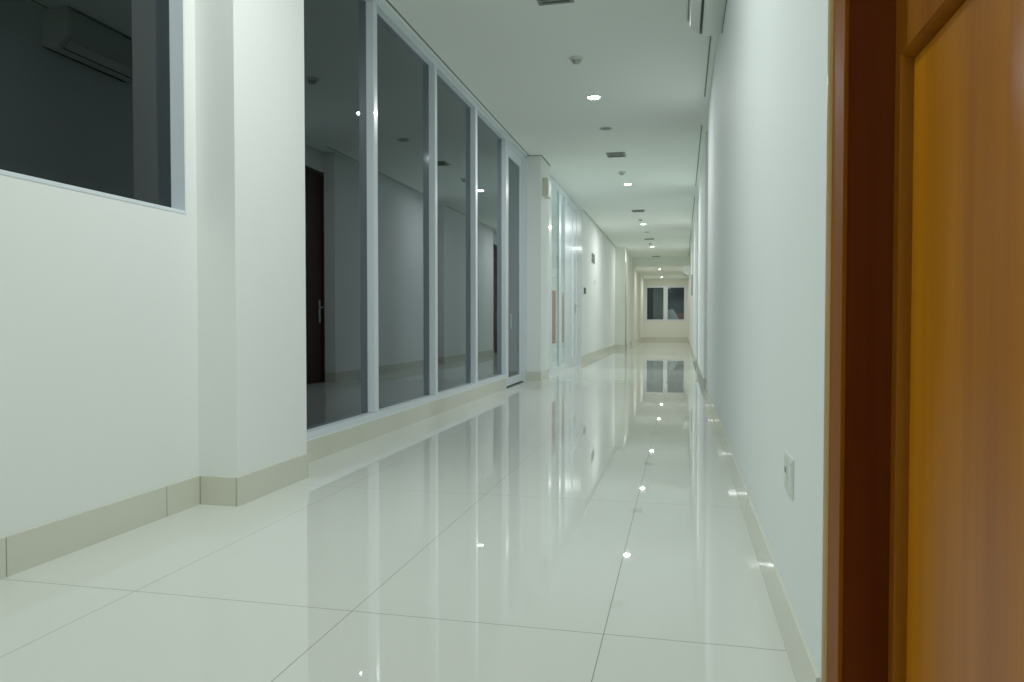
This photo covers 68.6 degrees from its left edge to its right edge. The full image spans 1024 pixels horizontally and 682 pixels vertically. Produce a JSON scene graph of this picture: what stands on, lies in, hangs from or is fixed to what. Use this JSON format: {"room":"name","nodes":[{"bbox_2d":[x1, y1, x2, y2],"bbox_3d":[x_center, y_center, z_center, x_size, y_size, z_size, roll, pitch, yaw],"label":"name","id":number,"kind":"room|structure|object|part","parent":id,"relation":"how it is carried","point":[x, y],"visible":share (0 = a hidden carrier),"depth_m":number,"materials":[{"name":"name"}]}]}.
{"room":"office corridor","nodes":[
{"label":"office corridor","id":0,"kind":"room"},
{"bbox_2d":[0,0,198,537],"bbox_3d":[-1.918,-0.642,-0.069,0.091,2.688,6.048,0,1,13],"label":"wall","id":1,"kind":"structure","parent":0,"point":[99,394],"depth_m":2.37,"materials":[{"name":"white paint"}]},
{"bbox_2d":[0,0,186,213],"bbox_3d":[-1.484,-1.052,1.797,0.079,1.205,2.059,0,1,13],"label":"window","id":2,"kind":"structure","parent":1,"relation":"in","point":[92,92],"depth_m":2.45,"materials":[{"name":"glass"}]},
{"bbox_2d":[6,479,236,576],"bbox_3d":[-1.405,0.605,1.633,0.158,0.111,2.537,0,1,13],"label":"joint","id":3,"kind":"object","parent":1,"relation":"attached to","point":[200,479],"visible":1,"depth_m":2.70,"materials":[{"name":"grey"}]},
{"bbox_2d":[0,378,506,579],"bbox_3d":[-1.219,0.584,2.459,0.176,0.111,11.228,0,1,13],"label":"baseboard","id":4,"kind":"structure","parent":1,"relation":"attached to","point":[30,548],"depth_m":2.82,"materials":[{"name":"beige tile"}]},
{"bbox_2d":[194,0,306,476],"bbox_3d":[-1.138,-0.721,3.125,0.312,2.688,0.541,0,1,13],"label":"column","id":5,"kind":"structure","parent":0,"point":[249,54],"depth_m":2.93,"materials":[{"name":"white paint"}]},
{"bbox_2d":[0,340,795,681],"bbox_3d":[0.554,0.415,13.705,6.930,0.105,34.230,0,1,13],"label":"floor","id":6,"kind":"structure","parent":0,"point":[584,522],"depth_m":2.17,"materials":[{"name":"tile"}]},
{"bbox_2d":[527,156,548,371],"bbox_3d":[0.253,-0.873,9.262,0.312,2.688,0.574,0,1,13],"label":"wall","id":7,"kind":"structure","parent":0,"point":[537,167],"depth_m":8.98,"materials":[{"name":"white paint"}]},
{"bbox_2d":[527,369,548,380],"bbox_3d":[0.325,0.416,9.277,0.178,0.111,0.588,0,1,13],"label":"baseboard","id":8,"kind":"structure","parent":7,"relation":"attached to","point":[531,376],"depth_m":9.00,"materials":[{"name":"beige tile"}]},
{"bbox_2d":[542,177,550,198],"bbox_3d":[0.423,-1.857,9.120,0.080,0.224,0.210,0,1,13],"label":"emergency light","id":9,"kind":"object","parent":7,"relation":"attached to","point":[546,182],"visible":1,"depth_m":9.02,"materials":[{"name":"beige plastic"}]},
{"bbox_2d":[548,181,550,194],"bbox_3d":[0.459,-1.856,9.112,0.006,0.154,0.154,0,1,13],"label":"diffuser","id":10,"kind":"object","parent":9,"relation":"attached to","point":[549,182],"depth_m":9.08,"materials":[{"name":"white plastic"}]},
{"bbox_2d":[382,0,716,257],"bbox_3d":[-0.250,-2.325,10.087,6.930,0.175,26.950,0,1,13],"label":"ceiling","id":11,"kind":"structure","parent":0,"point":[647,66],"depth_m":6.37,"materials":[{"name":"white paint"}]},
{"bbox_2d":[386,0,711,256],"bbox_3d":[1.394,-2.228,9.788,2.009,0.004,26.670,0,1,13],"label":"shadow gap","id":12,"kind":"structure","parent":11,"relation":"attached to","point":[388,2],"depth_m":6.31,"materials":[{"name":"grey paint"}]},
{"bbox_2d":[537,0,573,5],"bbox_3d":[0.252,-2.097,4.551,0.219,0.008,0.238,0,1,13],"label":"ceiling vent","id":13,"kind":"object","parent":11,"relation":"in","point":[540,2],"visible":1,"depth_m":4.64,"materials":[{"name":"grey metal"}]},
{"bbox_2d":[570,56,583,64],"bbox_3d":[0.485,-2.105,5.639,0.105,0.045,0.105,0,1,13],"label":"smoke detector","id":14,"kind":"object","parent":11,"relation":"attached to","point":[576,60],"visible":1,"depth_m":5.61,"materials":[{"name":"white plastic"}]},
{"bbox_2d":[587,95,600,99],"bbox_3d":[0.722,-2.148,6.618,0.123,0.007,0.123,0,1,13],"label":"recessed light","id":15,"kind":"object","parent":11,"relation":"in","point":[591,97],"visible":1,"depth_m":6.61,"materials":[{"name":"white"}]},
{"bbox_2d":[599,126,612,129],"bbox_3d":[0.960,-2.173,7.670,0.147,0.010,0.147,0,1,13],"label":"ceiling speaker","id":16,"kind":"object","parent":11,"relation":"attached to","point":[602,127],"visible":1,"depth_m":7.65,"materials":[{"name":"white plastic"}]},
{"bbox_2d":[606,152,625,157],"bbox_3d":[1.233,-2.203,8.878,0.219,0.008,0.238,0,1,13],"label":"ceiling vent","id":17,"kind":"object","parent":11,"relation":"in","point":[612,154],"visible":1,"depth_m":8.87,"materials":[{"name":"grey metal"}]},
{"bbox_2d":[551,216,562,359],"bbox_3d":[-0.258,-0.943,12.097,1.981,2.688,4.480,0,1,13],"label":"wall","id":18,"kind":"structure","parent":0,"point":[553,218],"depth_m":14.00,"materials":[{"name":"white paint"}]},
{"bbox_2d":[552,186,614,361],"bbox_3d":[1.458,-1.007,14.711,0.210,2.688,10.591,0,1,13],"label":"wall","id":19,"kind":"structure","parent":0,"point":[598,303],"depth_m":15.53,"materials":[{"name":"white paint"}]},
{"bbox_2d":[549,174,581,373],"bbox_3d":[0.802,-0.923,11.462,0.035,2.681,3.710,0,1,13],"label":"window","id":20,"kind":"structure","parent":19,"relation":"in","point":[560,191],"depth_m":10.93,"materials":[{"name":"white metal"}]},
{"bbox_2d":[552,290,555,343],"bbox_3d":[0.588,-0.336,10.513,0.003,0.742,0.308,0,1,13],"label":"poster","id":21,"kind":"object","parent":20,"relation":"attached to","point":[553,291],"visible":1,"depth_m":10.48,"materials":[{"name":"red paper"}]},
{"bbox_2d":[562,293,563,341],"bbox_3d":[0.769,-0.356,11.312,0.003,0.742,0.154,0,1,13],"label":"poster","id":22,"kind":"object","parent":20,"relation":"attached to","point":[562,293],"visible":1,"depth_m":11.31,"materials":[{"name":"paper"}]},
{"bbox_2d":[567,199,581,365],"bbox_3d":[1.048,-0.909,12.448,0.078,2.604,1.680,0,1,13],"label":"door","id":23,"kind":"structure","parent":19,"relation":"in","point":[574,217],"depth_m":12.39,"materials":[{"name":"glass"}]},
{"bbox_2d":[582,345,624,361],"bbox_3d":[2.112,0.236,16.572,0.259,0.111,6.734,0,1,13],"label":"baseboard","id":24,"kind":"structure","parent":19,"relation":"attached to","point":[602,351],"depth_m":16.29,"materials":[{"name":"beige tile"}]},
{"bbox_2d":[615,247,643,345],"bbox_3d":[3.928,-1.260,24.943,0.504,2.688,10.465,0,1,13],"label":"wall","id":25,"kind":"structure","parent":0,"point":[635,282],"depth_m":21.27,"materials":[{"name":"white paint"}]},
{"bbox_2d":[625,261,626,348],"bbox_3d":[3.046,-0.949,20.028,0.021,2.310,0.434,0,1,13],"label":"door","id":26,"kind":"structure","parent":25,"relation":"in","point":[625,261],"depth_m":19.87,"materials":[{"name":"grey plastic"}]},
{"bbox_2d":[627,337,643,347],"bbox_3d":[4.187,0.024,25.185,0.007,0.111,9.940,0,1,13],"label":"baseboard","id":27,"kind":"structure","parent":25,"relation":"attached to","point":[641,339],"depth_m":25.02,"materials":[{"name":"beige tile"}]},
{"bbox_2d":[633,257,689,279],"bbox_3d":[5.512,-2.589,26.328,2.870,0.448,7.280,0,1,13],"label":"ceiling","id":28,"kind":"structure","parent":0,"point":[649,268],"depth_m":23.40,"materials":[{"name":"white paint"}]},
{"bbox_2d":[644,279,687,336],"bbox_3d":[6.122,-1.245,29.885,2.082,2.415,0.140,0,1,13],"label":"wall","id":29,"kind":"structure","parent":0,"point":[651,328],"depth_m":29.81,"materials":[{"name":"white paint"}]},
{"bbox_2d":[653,288,663,319],"bbox_3d":[5.880,-1.425,30.105,0.420,1.365,0.048,0,1,13],"label":"curtain","id":30,"kind":"object","parent":29,"relation":"hanging from","point":[658,293],"visible":1,"depth_m":30.11,"materials":[{"name":"grey fabric"}]},
{"bbox_2d":[646,286,684,320],"bbox_3d":[6.101,-1.492,29.844,1.540,1.372,0.105,0,1,13],"label":"window","id":31,"kind":"structure","parent":29,"relation":"in","point":[665,305],"depth_m":29.79,"materials":[{"name":"black glass"}]},
{"bbox_2d":[644,337,687,339],"bbox_3d":[6.119,-0.091,29.839,1.690,0.111,0.007,0,1,13],"label":"baseboard","id":32,"kind":"structure","parent":29,"relation":"attached to","point":[645,338],"depth_m":29.83,"materials":[{"name":"beige tile"}]},
{"bbox_2d":[688,0,827,677],"bbox_3d":[3.868,-1.024,15.385,0.280,2.688,29.141,0,1,13],"label":"wall","id":33,"kind":"structure","parent":0,"point":[767,120],"depth_m":1.95,"materials":[{"name":"white paint"}]},
{"bbox_2d":[683,266,690,276],"bbox_3d":[4.931,-1.968,21.163,0.218,0.259,0.700,0,1,13],"label":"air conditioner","id":34,"kind":"object","parent":33,"relation":"attached to","point":[686,269],"visible":0.99,"depth_m":20.82,"materials":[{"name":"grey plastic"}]},
{"bbox_2d":[691,275,692,295],"bbox_3d":[4.093,-1.268,17.062,0.024,0.462,0.420,0,1,13],"label":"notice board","id":35,"kind":"object","parent":33,"relation":"attached to","point":[692,275],"visible":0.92,"depth_m":16.88,"materials":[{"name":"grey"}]},
{"bbox_2d":[688,339,706,388],"bbox_3d":[4.541,0.182,18.752,0.133,0.111,22.337,0,1,13],"label":"baseboard","id":36,"kind":"structure","parent":33,"relation":"attached to","point":[703,381],"depth_m":9.54,"materials":[{"name":"beige tile"}]},
{"bbox_2d":[686,0,726,36],"bbox_3d":[1.089,-1.966,4.203,0.218,0.259,0.721,0,1,13],"label":"air conditioner","id":37,"kind":"object","parent":33,"relation":"attached to","point":[704,17],"visible":0.98,"depth_m":4.30,"materials":[{"name":"grey plastic"}]},
{"bbox_3d":[0.987,-2.003,4.225,0.009,0.150,0.679,0,1,13],"label":"panel","id":38,"kind":"part","parent":37,"relation":"part of","materials":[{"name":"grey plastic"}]},
{"bbox_2d":[706,386,820,681],"bbox_3d":[1.157,0.544,4.107,0.007,0.111,5.870,0,1,13],"label":"baseboard","id":39,"kind":"structure","parent":33,"relation":"attached to","point":[803,666],"depth_m":1.84,"materials":[{"name":"beige tile"}]},
{"bbox_2d":[784,450,793,499],"bbox_3d":[0.593,0.286,1.607,0.006,0.084,0.119,0,1,13],"label":"wall socket","id":40,"kind":"object","parent":33,"relation":"attached to","point":[788,460],"visible":1,"depth_m":1.59,"materials":[{"name":"white plastic"}]},
{"bbox_2d":[788,459,791,495],"bbox_3d":[0.584,0.287,1.576,0.001,0.070,0.042,0,1,13],"label":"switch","id":41,"kind":"object","parent":40,"relation":"attached to","point":[789,460],"depth_m":1.57,"materials":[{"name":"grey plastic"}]},
{"bbox_3d":[-0.610,0.504,5.710,0.073,0.111,4.672,0,1,13],"label":"wall","id":42,"kind":"structure","parent":0,"visible":0},
{"bbox_2d":[304,0,526,440],"bbox_3d":[-0.496,-0.852,6.196,0.080,2.576,5.736,0,1,13],"label":"window","id":43,"kind":"structure","parent":42,"relation":"in","point":[406,172],"depth_m":4.92,"materials":[{"name":"clear glass"}]},
{"bbox_3d":[-1.013,-0.790,3.978,0.004,2.483,1.180,0,1,13],"label":"pane","id":44,"kind":"part","parent":43,"relation":"part of","materials":[{"name":"clear glass"}]},
{"bbox_3d":[-0.750,-0.819,5.140,0.004,2.483,1.092,0,1,13],"label":"pane","id":45,"kind":"part","parent":43,"relation":"part of","materials":[{"name":"clear glass"}]},
{"bbox_3d":[-0.497,-0.847,6.255,0.004,2.483,1.085,0,1,13],"label":"pane","id":46,"kind":"part","parent":43,"relation":"part of","materials":[{"name":"clear glass"}]},
{"bbox_3d":[-0.238,-0.875,7.399,0.004,2.483,1.134,0,1,13],"label":"pane","id":47,"kind":"part","parent":43,"relation":"part of","materials":[{"name":"clear glass"}]},
{"bbox_2d":[507,141,526,387],"bbox_3d":[0.040,-0.826,8.493,0.100,2.633,1.023,0,1,12],"label":"door","id":48,"kind":"structure","parent":43,"relation":"attached to","point":[516,164],"depth_m":8.52,"materials":[{"name":"grey glass"}]},
{"bbox_3d":[0.011,-0.802,8.385,0.004,2.394,0.616,0,1,13],"label":"pane","id":49,"kind":"part","parent":48,"relation":"part of","materials":[{"name":"clear glass"}]},
{"bbox_3d":[0.065,-0.616,-1.154,0.175,2.688,4.809,0,1,13],"label":"wall","id":50,"kind":"structure","parent":0,"visible":0},
{"bbox_2d":[821,0,1023,681],"bbox_3d":[0.464,-0.534,0.661,0.156,2.436,1.099,0,1,13],"label":"door","id":51,"kind":"structure","parent":50,"relation":"in","point":[923,565],"depth_m":0.96,"materials":[{"name":"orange wood"}]},
{"bbox_3d":[0.391,-0.531,0.665,0.011,2.429,1.061,0,1,13],"label":"architrave","id":52,"kind":"part","parent":51,"relation":"part of","materials":[{"name":"brown wood"}]},
{"bbox_3d":[0.469,-0.534,0.659,0.146,2.436,1.099,0,1,13],"label":"frame","id":53,"kind":"part","parent":51,"relation":"part of","materials":[{"name":"red wood"}]},
{"bbox_3d":[0.461,0.071,0.664,0.029,0.917,0.766,0,1,13],"label":"moulding","id":54,"kind":"part","parent":51,"relation":"part of","materials":[{"name":"brown wood"}]},
{"bbox_3d":[0.472,0.071,0.661,0.022,0.886,0.736,0,1,13],"label":"panel","id":55,"kind":"part","parent":51,"relation":"part of","materials":[{"name":"orange wood"}]},
{"label":"outside","id":56,"kind":"structure","parent":0,"visible":0},
{"bbox_3d":[8.798,-0.100,38.837,19.600,0.105,18.375,0,1,13],"label":"ground","id":57,"kind":"structure","parent":56,"visible":0},
{"bbox_2d":[647,288,683,319],"bbox_3d":[10.852,-2.511,47.843,19.600,4.340,0.210,0,1,13],"label":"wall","id":58,"kind":"structure","parent":57,"relation":"on","point":[675,295],"depth_m":47.88,"materials":[{"name":"grey glass"}]},
{"bbox_2d":[668,309,678,319],"bbox_3d":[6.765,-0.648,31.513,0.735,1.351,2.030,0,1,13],"label":"parked car","id":59,"kind":"object","parent":57,"relation":"on","point":[671,313],"visible":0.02,"depth_m":30.52,"materials":[{"name":"grey paint"}]},
{"bbox_2d":[676,313,683,318],"bbox_3d":[7.345,-0.614,32.962,0.525,1.211,0.350,0,1,13],"label":"cabinet","id":60,"kind":"object","parent":57,"relation":"on","point":[680,315],"visible":0.18,"depth_m":32.77,"materials":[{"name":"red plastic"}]}
]}

